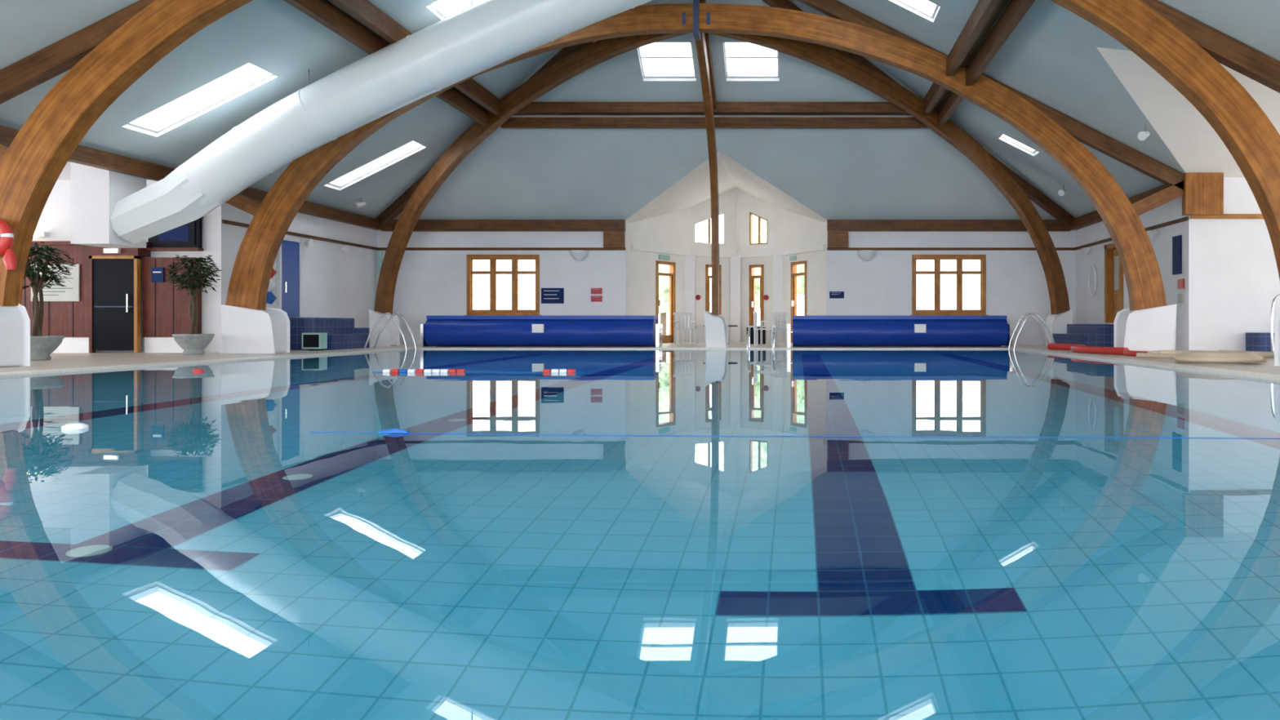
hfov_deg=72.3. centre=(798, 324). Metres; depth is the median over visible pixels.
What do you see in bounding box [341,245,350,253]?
wall speaker
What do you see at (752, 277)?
door
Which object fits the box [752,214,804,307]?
tree
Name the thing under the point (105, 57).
arch
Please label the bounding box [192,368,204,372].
float
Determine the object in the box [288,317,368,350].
tiled steps
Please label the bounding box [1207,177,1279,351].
wall
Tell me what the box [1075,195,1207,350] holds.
wall
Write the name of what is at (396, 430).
rope
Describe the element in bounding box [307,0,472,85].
hangers
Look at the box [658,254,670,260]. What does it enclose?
exit sign
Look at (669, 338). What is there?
door
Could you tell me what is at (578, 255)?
wall lamp
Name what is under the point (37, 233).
wall lamp
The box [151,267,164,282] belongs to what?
wall sign
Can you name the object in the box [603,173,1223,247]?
blocks
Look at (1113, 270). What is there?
door
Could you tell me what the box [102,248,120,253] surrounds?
lamp
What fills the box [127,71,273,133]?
skylight
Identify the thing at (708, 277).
door
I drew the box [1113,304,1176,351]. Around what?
plinth
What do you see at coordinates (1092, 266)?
coiled hose
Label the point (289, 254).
door
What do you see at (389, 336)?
plinth
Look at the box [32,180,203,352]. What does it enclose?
wall
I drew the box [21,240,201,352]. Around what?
wall
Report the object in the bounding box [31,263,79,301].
notice board
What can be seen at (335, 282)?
wall
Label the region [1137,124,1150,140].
spotlight
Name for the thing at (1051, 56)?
ceiling
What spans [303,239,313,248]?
wall speaker
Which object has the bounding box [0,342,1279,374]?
floor
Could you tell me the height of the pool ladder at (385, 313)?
1.419 m
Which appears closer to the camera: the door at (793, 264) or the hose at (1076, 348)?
the hose at (1076, 348)
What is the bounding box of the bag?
[2,243,17,270]
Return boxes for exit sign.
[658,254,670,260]
[789,255,796,261]
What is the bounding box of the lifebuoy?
[0,218,13,256]
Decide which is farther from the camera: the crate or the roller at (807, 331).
the crate
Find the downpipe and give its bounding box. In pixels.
[377,250,382,282]
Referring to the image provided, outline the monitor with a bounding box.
[302,333,327,350]
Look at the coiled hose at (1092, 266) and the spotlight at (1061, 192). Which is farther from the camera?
the coiled hose at (1092, 266)
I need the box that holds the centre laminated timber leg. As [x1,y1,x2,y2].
[695,0,719,315]
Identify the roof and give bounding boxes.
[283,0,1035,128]
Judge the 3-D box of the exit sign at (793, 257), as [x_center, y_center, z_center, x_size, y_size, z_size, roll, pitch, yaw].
[-0.137,-1.680,21.849,0.030,0.120,0.280,0,0,-32]
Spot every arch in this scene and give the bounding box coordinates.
[0,0,1279,306]
[225,0,1183,311]
[373,0,1075,314]
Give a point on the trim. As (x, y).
(1224, 215)
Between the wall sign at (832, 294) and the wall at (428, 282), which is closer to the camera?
the wall sign at (832, 294)
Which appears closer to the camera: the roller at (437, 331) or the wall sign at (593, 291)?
the roller at (437, 331)
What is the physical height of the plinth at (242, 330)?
0.847 m
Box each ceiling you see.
[0,0,1279,219]
[626,151,826,222]
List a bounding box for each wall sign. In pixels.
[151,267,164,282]
[541,288,564,303]
[591,288,602,293]
[591,295,602,302]
[829,291,844,297]
[1172,235,1182,274]
[1177,278,1184,288]
[1177,293,1184,303]
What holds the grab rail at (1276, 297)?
on the floor
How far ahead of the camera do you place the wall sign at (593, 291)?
19.98 m
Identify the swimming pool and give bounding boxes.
[0,347,1279,382]
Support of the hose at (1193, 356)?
on the floor
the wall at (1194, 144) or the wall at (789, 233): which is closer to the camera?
the wall at (1194, 144)
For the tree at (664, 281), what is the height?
5.065 m
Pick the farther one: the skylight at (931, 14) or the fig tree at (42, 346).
the skylight at (931, 14)
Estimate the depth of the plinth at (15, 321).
9.64 m
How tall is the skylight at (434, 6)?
0.954 m
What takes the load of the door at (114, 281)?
attached to the wall at (165, 309)
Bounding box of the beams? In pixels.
[0,124,1168,231]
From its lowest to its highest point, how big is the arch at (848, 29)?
6.251 m
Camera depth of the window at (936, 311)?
20.00 m
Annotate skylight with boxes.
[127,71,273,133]
[328,143,422,187]
[429,0,480,18]
[637,42,695,77]
[723,42,778,77]
[897,0,938,17]
[1000,134,1036,153]
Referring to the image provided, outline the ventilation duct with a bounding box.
[71,0,652,248]
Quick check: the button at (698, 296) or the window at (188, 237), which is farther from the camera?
the button at (698, 296)
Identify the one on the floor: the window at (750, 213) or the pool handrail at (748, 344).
the pool handrail at (748, 344)
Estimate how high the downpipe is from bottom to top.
2.180 m
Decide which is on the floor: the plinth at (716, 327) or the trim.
the plinth at (716, 327)
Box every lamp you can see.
[33,230,48,237]
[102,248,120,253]
[569,249,587,261]
[857,249,875,261]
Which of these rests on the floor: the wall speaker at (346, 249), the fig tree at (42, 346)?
the fig tree at (42, 346)
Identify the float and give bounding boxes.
[61,422,88,430]
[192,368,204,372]
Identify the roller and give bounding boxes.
[420,315,662,346]
[786,315,1012,346]
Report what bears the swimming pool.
in the floor
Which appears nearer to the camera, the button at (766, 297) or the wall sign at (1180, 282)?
the wall sign at (1180, 282)
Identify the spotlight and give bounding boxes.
[354,196,366,208]
[1057,184,1066,195]
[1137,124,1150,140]
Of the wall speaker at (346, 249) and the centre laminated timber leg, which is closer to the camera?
the centre laminated timber leg
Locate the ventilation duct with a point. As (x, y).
(109, 209)
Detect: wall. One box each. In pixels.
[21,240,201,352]
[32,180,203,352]
[57,47,1279,180]
[203,202,377,352]
[377,219,1075,344]
[628,188,826,342]
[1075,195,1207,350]
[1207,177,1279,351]
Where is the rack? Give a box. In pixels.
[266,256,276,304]
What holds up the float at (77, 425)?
on the pool water
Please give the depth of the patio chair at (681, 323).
20.68 m
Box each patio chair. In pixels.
[673,312,698,344]
[753,311,775,346]
[760,311,786,344]
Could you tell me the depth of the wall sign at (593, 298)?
19.98 m
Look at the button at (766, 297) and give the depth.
22.61 m
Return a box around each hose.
[1047,343,1159,356]
[1087,264,1097,296]
[1136,350,1274,362]
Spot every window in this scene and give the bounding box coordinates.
[145,217,203,251]
[463,254,542,315]
[693,212,724,244]
[749,212,767,244]
[909,254,988,315]
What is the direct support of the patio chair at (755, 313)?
on the floor
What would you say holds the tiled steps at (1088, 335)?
on the floor
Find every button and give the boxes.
[695,294,700,300]
[763,294,768,300]
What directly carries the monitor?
on the floor
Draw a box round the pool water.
[0,349,1279,719]
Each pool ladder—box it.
[363,312,417,350]
[1008,312,1055,350]
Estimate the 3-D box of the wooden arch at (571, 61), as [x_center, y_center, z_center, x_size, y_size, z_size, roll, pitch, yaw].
[-1.680,-3.156,17.082,16.260,5.893,5.813,0,0,0]
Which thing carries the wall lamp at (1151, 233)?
attached to the wall at (1192, 314)
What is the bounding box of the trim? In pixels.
[221,213,1263,250]
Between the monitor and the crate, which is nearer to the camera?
the monitor
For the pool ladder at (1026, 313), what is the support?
on the floor
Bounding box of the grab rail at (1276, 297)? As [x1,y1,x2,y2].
[1270,293,1279,351]
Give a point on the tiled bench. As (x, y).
(1255, 341)
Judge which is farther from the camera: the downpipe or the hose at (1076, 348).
the downpipe
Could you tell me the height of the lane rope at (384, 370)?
0.050 m
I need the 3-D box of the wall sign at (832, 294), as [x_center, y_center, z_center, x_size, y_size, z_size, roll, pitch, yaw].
[0.895,-0.680,19.985,0.340,0.160,0.025,0,0,0]
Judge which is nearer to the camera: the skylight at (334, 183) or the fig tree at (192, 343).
the fig tree at (192, 343)
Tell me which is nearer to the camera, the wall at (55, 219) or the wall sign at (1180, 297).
the wall sign at (1180, 297)
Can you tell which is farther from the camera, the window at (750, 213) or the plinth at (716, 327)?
the window at (750, 213)
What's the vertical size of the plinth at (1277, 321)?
0.848 m
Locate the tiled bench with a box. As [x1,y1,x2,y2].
[1245,332,1274,351]
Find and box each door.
[88,255,140,352]
[276,237,301,316]
[656,260,675,342]
[705,264,721,315]
[749,264,764,325]
[791,260,806,342]
[1104,243,1123,323]
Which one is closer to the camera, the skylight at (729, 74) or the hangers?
the hangers
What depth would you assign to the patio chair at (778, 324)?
20.55 m
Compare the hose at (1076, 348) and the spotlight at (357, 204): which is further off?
the spotlight at (357, 204)
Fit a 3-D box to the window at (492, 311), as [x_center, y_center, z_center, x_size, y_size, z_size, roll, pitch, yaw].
[-6.885,-0.890,20.020,1.790,1.460,0.200,0,0,0]
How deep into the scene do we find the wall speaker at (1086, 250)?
18.85 m
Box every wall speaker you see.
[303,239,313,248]
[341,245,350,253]
[1082,247,1090,255]
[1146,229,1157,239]
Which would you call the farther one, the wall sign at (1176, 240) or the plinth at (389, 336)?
the plinth at (389, 336)
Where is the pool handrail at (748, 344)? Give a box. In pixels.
[746,325,775,349]
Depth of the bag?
9.47 m
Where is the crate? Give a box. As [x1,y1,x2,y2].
[746,325,765,343]
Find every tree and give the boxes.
[22,241,77,360]
[164,254,221,355]
[658,223,710,335]
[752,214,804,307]
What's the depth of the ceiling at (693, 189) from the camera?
20.41 m
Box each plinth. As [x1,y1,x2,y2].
[0,303,30,367]
[218,303,289,353]
[368,308,399,346]
[703,311,728,347]
[1045,309,1072,346]
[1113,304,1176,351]
[1274,306,1279,366]
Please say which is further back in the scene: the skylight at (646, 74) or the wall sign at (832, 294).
the wall sign at (832, 294)
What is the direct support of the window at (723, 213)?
in the wall at (789, 233)
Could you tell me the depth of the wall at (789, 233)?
22.30 m
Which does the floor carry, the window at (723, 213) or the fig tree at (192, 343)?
the fig tree at (192, 343)
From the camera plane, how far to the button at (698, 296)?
22.54 m
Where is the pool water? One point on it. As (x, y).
(193, 551)
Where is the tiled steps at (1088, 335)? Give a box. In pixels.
[1053,324,1113,346]
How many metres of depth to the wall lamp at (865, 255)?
19.74 m
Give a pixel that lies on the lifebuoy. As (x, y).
(6, 234)
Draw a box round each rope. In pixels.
[310,427,1244,438]
[372,368,585,372]
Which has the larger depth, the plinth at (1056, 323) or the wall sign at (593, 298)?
the wall sign at (593, 298)

